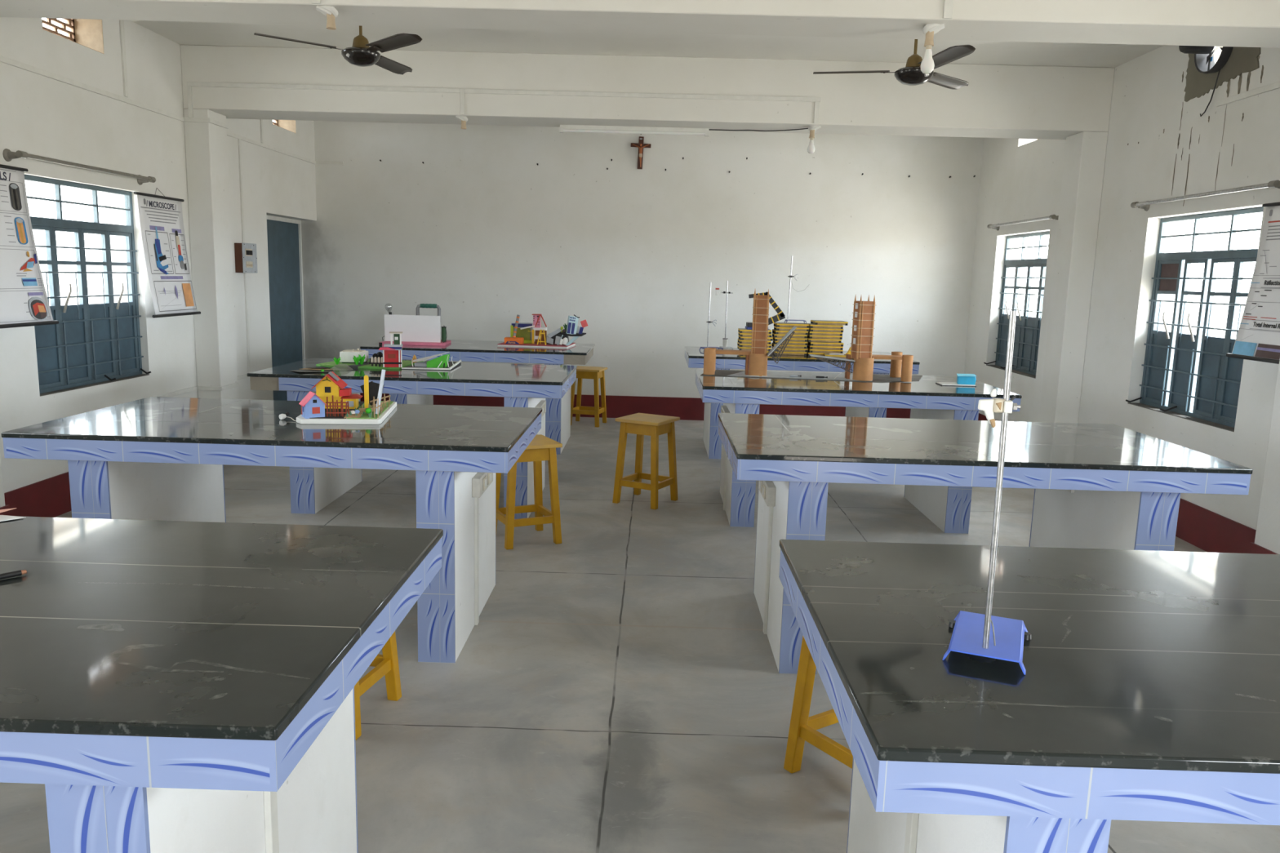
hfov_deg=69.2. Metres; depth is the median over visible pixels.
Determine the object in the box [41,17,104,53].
ventilator
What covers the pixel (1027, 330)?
grille
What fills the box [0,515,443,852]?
lab bench
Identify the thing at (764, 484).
switch plate
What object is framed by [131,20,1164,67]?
ceiling
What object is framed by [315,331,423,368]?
model
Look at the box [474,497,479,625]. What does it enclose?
conduit
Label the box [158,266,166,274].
picture
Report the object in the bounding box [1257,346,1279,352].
picture
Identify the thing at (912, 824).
conduit
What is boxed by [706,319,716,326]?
clamp
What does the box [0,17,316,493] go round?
wall
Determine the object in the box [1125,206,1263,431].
window
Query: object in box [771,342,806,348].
wooden board
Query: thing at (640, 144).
crucifix
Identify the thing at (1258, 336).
chart
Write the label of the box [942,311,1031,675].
stand
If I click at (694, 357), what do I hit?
lab bench
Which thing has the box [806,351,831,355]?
wooden board
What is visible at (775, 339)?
wooden board
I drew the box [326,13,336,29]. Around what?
socket
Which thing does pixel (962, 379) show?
carton
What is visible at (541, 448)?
stool
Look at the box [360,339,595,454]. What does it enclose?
lab bench
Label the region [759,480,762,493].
switch plate
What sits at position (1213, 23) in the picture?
beam
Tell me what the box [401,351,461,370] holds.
model
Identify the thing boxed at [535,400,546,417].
switch box
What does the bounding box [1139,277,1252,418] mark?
grille
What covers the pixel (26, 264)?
picture
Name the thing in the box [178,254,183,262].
picture
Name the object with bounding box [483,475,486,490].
switch plate
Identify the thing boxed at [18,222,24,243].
picture
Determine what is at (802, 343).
wooden board
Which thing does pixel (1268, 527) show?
column
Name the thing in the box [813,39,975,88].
ceiling fan
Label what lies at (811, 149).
light bulb
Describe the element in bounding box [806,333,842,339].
wooden board
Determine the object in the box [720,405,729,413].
switch box
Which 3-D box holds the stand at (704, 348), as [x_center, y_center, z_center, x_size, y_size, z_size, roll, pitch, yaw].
[0.672,-1.014,8.559,0.192,0.628,0.150,-1,9,-13]
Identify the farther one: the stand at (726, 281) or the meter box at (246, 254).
the stand at (726, 281)
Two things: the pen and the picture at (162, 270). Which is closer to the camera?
the pen
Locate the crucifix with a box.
[631,136,650,168]
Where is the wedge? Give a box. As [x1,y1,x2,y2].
[844,346,851,355]
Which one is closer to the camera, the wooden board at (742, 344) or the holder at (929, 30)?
the holder at (929, 30)
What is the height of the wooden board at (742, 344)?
0.031 m
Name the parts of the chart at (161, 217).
rod, rod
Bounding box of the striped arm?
[745,291,785,329]
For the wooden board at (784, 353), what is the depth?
8.34 m
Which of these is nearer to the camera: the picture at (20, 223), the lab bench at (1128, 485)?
the lab bench at (1128, 485)
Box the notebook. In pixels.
[935,382,976,386]
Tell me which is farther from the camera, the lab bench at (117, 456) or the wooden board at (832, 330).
the wooden board at (832, 330)
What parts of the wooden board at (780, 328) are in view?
wooden frame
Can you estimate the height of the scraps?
0.034 m
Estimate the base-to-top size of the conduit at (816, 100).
1.455 m
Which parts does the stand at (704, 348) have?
rod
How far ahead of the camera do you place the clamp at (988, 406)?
1.60 m
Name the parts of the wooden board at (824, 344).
wooden frame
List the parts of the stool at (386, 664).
leg, leg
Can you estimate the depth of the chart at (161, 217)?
6.89 m
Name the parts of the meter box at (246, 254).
socket plate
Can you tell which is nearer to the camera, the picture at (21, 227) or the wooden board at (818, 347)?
the picture at (21, 227)
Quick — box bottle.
[559,337,568,345]
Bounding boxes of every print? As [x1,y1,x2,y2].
[0,184,16,242]
[148,234,186,271]
[1245,289,1271,314]
[1259,249,1276,281]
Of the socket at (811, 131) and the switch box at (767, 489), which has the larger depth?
the socket at (811, 131)
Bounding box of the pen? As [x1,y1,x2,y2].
[0,569,26,579]
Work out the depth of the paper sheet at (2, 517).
2.42 m
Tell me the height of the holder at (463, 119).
0.109 m
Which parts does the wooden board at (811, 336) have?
wooden frame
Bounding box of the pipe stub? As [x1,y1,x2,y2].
[1066,489,1075,493]
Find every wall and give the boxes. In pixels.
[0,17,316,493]
[301,120,983,398]
[964,44,1279,529]
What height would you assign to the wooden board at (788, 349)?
0.031 m
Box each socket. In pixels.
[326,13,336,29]
[460,120,466,128]
[808,129,814,137]
[924,31,933,46]
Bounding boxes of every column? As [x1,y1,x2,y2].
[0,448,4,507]
[183,108,238,399]
[1038,131,1107,423]
[1254,360,1279,554]
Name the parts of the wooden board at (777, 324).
wooden frame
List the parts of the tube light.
power wire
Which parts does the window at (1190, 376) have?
steel panel, peg handle, sill, steel panel, peg handle, steel panel, steel panel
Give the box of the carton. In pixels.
[956,373,976,384]
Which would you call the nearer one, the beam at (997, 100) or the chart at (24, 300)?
the chart at (24, 300)
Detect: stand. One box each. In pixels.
[699,282,723,351]
[719,280,733,350]
[784,255,806,323]
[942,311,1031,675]
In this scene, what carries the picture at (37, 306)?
on the chart at (24, 300)
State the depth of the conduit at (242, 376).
7.79 m
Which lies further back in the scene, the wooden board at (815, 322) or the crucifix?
the crucifix
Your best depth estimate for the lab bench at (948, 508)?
5.92 m
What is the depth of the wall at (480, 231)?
10.05 m
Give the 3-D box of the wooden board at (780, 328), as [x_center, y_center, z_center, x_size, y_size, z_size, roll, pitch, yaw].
[1.371,-0.888,8.403,0.290,0.031,0.222,2,9,2]
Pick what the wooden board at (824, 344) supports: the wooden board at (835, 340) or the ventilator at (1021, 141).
the wooden board at (835, 340)
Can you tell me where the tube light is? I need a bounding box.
[559,124,808,136]
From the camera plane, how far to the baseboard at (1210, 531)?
5.63 m
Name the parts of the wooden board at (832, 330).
wooden frame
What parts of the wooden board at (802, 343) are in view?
wooden frame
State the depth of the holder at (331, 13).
4.29 m
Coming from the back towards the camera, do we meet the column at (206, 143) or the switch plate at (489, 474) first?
the column at (206, 143)
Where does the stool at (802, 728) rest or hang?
on the floor
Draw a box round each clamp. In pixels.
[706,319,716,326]
[715,288,733,295]
[787,273,798,280]
[977,388,1020,427]
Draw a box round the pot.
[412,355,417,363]
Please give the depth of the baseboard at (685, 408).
10.33 m
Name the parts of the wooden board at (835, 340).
wooden frame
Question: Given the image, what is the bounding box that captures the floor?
[0,417,1279,852]
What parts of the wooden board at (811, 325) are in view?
wooden frame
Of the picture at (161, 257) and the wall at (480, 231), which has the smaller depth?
the picture at (161, 257)
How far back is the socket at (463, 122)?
7.22 m
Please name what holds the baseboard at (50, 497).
attached to the wall at (40, 115)
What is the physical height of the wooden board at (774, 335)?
0.031 m
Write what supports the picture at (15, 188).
attached to the chart at (24, 300)
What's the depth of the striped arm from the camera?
8.37 m
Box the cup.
[576,325,580,333]
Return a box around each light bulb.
[807,137,815,153]
[920,44,934,73]
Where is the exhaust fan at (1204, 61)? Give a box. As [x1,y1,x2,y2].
[1178,45,1233,116]
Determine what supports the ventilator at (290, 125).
attached to the wall at (40, 115)
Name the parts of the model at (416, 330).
white panel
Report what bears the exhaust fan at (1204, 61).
attached to the wall at (1160, 146)
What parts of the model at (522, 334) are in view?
red frame, dark blue panel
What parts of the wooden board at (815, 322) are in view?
wooden frame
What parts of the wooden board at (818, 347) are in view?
wooden frame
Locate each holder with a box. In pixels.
[315,5,338,29]
[455,115,467,128]
[808,124,821,137]
[922,22,944,46]
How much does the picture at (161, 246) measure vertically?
0.255 m
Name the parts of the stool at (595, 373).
leg, leg, seat, leg, leg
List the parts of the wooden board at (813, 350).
wooden frame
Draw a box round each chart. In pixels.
[0,164,58,328]
[133,187,200,317]
[1226,201,1279,364]
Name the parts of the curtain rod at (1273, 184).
rod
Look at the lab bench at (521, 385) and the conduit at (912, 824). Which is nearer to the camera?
the conduit at (912, 824)
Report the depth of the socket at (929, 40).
4.31 m
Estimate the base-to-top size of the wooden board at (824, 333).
0.031 m
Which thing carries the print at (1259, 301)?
attached to the chart at (1258, 336)
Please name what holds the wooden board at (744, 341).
on the wooden board at (742, 344)
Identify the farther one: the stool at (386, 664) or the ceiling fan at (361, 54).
the ceiling fan at (361, 54)
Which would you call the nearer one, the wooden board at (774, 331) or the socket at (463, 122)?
the socket at (463, 122)
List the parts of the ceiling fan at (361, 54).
blade, motor, down rod, blade, blade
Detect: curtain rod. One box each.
[2,148,155,185]
[986,214,1058,231]
[1130,180,1279,211]
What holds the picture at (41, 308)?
attached to the chart at (24, 300)
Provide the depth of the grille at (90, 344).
6.16 m
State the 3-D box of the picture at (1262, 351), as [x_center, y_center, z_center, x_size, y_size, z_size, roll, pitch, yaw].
[3.398,-0.406,5.014,0.012,0.073,0.205,2,9,1]
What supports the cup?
on the model at (522, 334)
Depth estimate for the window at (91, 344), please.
6.12 m
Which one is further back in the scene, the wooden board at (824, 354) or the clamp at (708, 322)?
the clamp at (708, 322)
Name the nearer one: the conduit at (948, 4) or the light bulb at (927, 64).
the conduit at (948, 4)
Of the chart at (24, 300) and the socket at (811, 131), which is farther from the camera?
the socket at (811, 131)
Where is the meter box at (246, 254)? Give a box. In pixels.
[234,242,257,272]
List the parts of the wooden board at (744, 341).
wooden frame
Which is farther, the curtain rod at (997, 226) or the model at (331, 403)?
the curtain rod at (997, 226)
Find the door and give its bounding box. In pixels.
[266,214,305,400]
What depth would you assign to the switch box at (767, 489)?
4.03 m
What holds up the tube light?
attached to the beam at (997, 100)
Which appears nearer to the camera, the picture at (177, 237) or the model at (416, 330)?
the picture at (177, 237)
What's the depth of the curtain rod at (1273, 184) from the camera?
5.65 m
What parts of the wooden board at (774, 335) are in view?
wooden frame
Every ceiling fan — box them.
[253,25,422,74]
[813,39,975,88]
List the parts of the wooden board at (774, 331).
wooden frame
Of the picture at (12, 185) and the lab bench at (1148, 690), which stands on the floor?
the lab bench at (1148, 690)
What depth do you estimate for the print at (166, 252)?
6.92 m
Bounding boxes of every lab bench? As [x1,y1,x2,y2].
[0,396,542,663]
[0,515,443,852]
[247,358,577,519]
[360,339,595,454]
[684,346,919,459]
[695,368,1022,533]
[718,413,1253,675]
[778,539,1279,852]
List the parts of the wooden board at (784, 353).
wooden frame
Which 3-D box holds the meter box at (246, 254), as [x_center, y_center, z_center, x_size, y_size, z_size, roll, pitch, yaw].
[-3.511,-1.504,8.283,0.086,0.261,0.290,2,9,1]
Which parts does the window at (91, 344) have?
steel panel, peg handle, steel panel, sill, steel panel, peg handle, steel panel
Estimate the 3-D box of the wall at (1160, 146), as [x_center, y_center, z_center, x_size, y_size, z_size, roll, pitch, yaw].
[3.628,-0.611,4.123,0.257,3.230,12.050,2,9,1]
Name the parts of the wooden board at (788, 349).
wooden frame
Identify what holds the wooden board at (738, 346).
on the wooden board
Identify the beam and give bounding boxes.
[0,0,1279,48]
[180,44,1115,139]
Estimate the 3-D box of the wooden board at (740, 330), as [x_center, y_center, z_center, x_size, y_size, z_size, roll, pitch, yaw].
[1.039,-0.866,8.407,0.284,0.031,0.222,2,9,2]
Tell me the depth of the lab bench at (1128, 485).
3.75 m
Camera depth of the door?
9.77 m
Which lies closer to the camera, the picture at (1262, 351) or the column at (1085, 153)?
the picture at (1262, 351)
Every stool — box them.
[354,631,401,740]
[496,434,562,550]
[570,365,607,427]
[612,413,679,509]
[783,635,853,773]
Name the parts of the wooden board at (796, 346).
wooden frame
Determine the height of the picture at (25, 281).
0.045 m
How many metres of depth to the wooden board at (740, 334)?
8.32 m
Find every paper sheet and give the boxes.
[0,507,26,521]
[828,352,844,355]
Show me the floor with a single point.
(617, 686)
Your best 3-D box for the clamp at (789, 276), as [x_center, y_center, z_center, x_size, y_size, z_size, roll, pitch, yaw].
[1.377,-1.340,8.339,0.097,0.065,0.022,2,9,1]
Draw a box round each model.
[296,369,396,424]
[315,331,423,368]
[378,303,451,346]
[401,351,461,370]
[497,313,587,347]
[700,288,922,382]
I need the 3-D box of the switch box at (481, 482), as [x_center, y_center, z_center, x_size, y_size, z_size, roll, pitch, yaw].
[-0.706,0.241,4.193,0.044,0.085,0.335,2,9,1]
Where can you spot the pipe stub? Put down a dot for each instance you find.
(1068, 491)
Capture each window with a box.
[24,174,151,396]
[983,231,1049,378]
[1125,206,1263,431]
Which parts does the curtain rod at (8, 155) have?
rod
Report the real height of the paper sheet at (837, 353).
0.008 m
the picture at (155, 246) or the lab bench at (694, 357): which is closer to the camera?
the picture at (155, 246)
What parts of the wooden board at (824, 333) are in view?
wooden frame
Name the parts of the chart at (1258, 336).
rod, rod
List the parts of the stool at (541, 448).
leg, leg, leg, seat, leg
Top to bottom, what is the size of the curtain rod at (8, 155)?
0.072 m
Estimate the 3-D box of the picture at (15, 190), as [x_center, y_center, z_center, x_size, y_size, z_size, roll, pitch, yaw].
[-3.557,-1.298,5.283,0.009,0.122,0.020,2,9,1]
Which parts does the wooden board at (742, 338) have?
wooden frame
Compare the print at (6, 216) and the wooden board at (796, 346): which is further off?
the wooden board at (796, 346)
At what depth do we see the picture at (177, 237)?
7.07 m
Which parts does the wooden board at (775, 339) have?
wooden frame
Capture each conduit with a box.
[0,19,820,242]
[263,791,279,852]
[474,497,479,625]
[763,506,773,634]
[904,813,919,852]
[942,0,953,18]
[1215,80,1279,106]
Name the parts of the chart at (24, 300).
rod, rod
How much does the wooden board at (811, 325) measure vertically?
0.031 m
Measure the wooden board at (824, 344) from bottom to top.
0.031 m
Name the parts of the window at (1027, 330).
steel panel, peg handle, sill, steel panel, peg handle, steel panel, steel panel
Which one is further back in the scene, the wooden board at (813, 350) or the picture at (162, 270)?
the wooden board at (813, 350)
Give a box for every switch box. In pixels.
[471,472,493,497]
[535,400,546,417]
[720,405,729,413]
[758,480,776,506]
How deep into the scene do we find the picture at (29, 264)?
5.36 m
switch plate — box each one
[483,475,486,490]
[487,472,491,484]
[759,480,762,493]
[762,483,765,499]
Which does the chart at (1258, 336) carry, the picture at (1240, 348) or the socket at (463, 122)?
the picture at (1240, 348)
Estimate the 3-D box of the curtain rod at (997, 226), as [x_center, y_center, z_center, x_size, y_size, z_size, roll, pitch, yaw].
[3.542,-1.889,8.598,0.105,0.072,1.562,2,9,1]
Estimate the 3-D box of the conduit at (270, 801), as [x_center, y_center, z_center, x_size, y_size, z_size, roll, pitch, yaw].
[-0.756,0.960,1.918,0.014,0.605,0.035,2,9,1]
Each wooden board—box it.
[737,328,771,333]
[737,331,772,337]
[737,337,771,344]
[737,342,771,347]
[737,345,770,351]
[738,334,773,341]
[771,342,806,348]
[772,328,808,334]
[772,333,807,337]
[772,336,807,342]
[772,346,808,351]
[773,322,809,328]
[773,325,808,331]
[773,339,808,345]
[773,351,806,355]
[806,323,843,328]
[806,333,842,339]
[806,337,841,342]
[806,343,843,350]
[806,346,843,353]
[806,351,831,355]
[807,340,844,346]
[808,327,843,332]
[808,330,842,335]
[810,320,848,325]
[823,353,845,358]
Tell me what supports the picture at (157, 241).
attached to the chart at (161, 217)
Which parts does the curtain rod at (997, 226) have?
rod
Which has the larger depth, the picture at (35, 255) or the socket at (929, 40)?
the picture at (35, 255)
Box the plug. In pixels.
[279,412,296,421]
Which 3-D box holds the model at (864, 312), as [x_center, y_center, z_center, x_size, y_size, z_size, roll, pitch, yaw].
[1.251,-0.651,6.503,1.645,0.606,0.515,2,9,1]
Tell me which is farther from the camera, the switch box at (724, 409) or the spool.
the spool
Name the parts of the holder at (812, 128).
plate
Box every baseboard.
[0,471,71,517]
[360,392,910,420]
[977,413,1277,554]
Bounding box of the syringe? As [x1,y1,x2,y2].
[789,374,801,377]
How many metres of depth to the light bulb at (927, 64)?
4.32 m
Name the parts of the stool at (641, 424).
leg, leg, seat, leg, leg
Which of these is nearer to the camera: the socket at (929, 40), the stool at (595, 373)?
the socket at (929, 40)
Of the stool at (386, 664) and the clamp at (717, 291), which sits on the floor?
the stool at (386, 664)
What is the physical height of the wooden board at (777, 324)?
0.031 m
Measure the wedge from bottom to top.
0.075 m
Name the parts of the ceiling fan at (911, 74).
blade, motor, down rod, blade, blade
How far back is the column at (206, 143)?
7.42 m
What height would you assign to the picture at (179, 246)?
0.094 m
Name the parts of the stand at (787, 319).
rod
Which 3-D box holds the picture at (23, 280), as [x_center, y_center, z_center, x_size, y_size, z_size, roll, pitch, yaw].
[-3.510,-0.841,5.336,0.002,0.012,0.120,2,9,1]
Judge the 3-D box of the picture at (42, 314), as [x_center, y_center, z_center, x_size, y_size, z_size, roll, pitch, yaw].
[-3.477,-0.650,5.409,0.007,0.035,0.055,2,9,1]
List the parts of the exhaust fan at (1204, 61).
motor, mounting arm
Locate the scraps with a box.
[291,366,333,372]
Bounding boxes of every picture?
[8,182,22,210]
[10,183,17,188]
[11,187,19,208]
[13,188,17,209]
[14,217,27,244]
[16,217,22,222]
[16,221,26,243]
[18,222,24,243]
[20,257,35,270]
[22,277,37,285]
[22,279,36,281]
[26,261,34,267]
[28,297,48,319]
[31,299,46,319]
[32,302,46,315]
[33,253,37,263]
[37,305,45,312]
[40,311,46,318]
[153,244,158,261]
[155,238,161,253]
[155,239,168,274]
[158,254,166,261]
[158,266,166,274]
[175,235,180,249]
[177,244,181,254]
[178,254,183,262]
[180,260,184,269]
[1231,341,1257,355]
[1254,343,1279,359]
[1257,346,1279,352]
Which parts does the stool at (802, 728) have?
leg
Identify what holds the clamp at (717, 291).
attached to the stand at (726, 281)
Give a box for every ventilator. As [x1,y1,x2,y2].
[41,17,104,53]
[272,120,296,133]
[1017,138,1039,146]
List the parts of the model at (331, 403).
door, solar panel, black panel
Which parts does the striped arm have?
fore arm, arm, arm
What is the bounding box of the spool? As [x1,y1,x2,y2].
[722,337,728,346]
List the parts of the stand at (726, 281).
rod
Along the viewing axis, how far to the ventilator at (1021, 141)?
8.88 m
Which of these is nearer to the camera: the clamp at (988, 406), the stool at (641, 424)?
the clamp at (988, 406)
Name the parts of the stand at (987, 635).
rod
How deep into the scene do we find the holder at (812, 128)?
7.21 m
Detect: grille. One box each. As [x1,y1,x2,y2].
[35,244,143,384]
[994,276,1044,371]
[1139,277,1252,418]
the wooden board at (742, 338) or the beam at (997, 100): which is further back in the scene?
the wooden board at (742, 338)
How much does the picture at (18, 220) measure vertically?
0.028 m
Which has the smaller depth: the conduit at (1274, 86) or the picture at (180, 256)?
the conduit at (1274, 86)
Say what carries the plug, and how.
on the lab bench at (117, 456)
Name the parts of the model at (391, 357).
tank, rusty lid, black rail, corner post, cabin post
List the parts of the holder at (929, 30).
plate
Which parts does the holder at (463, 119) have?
plate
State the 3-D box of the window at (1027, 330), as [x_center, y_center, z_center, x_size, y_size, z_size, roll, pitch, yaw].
[3.617,-1.176,8.840,0.178,1.310,1.260,2,9,1]
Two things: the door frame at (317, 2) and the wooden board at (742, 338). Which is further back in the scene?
the wooden board at (742, 338)
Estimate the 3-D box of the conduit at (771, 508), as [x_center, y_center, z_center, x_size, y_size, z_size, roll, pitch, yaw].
[0.572,0.634,4.140,0.014,0.605,0.035,2,9,1]
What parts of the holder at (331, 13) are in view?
plate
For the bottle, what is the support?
on the model at (522, 334)
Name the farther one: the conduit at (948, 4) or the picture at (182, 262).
the picture at (182, 262)

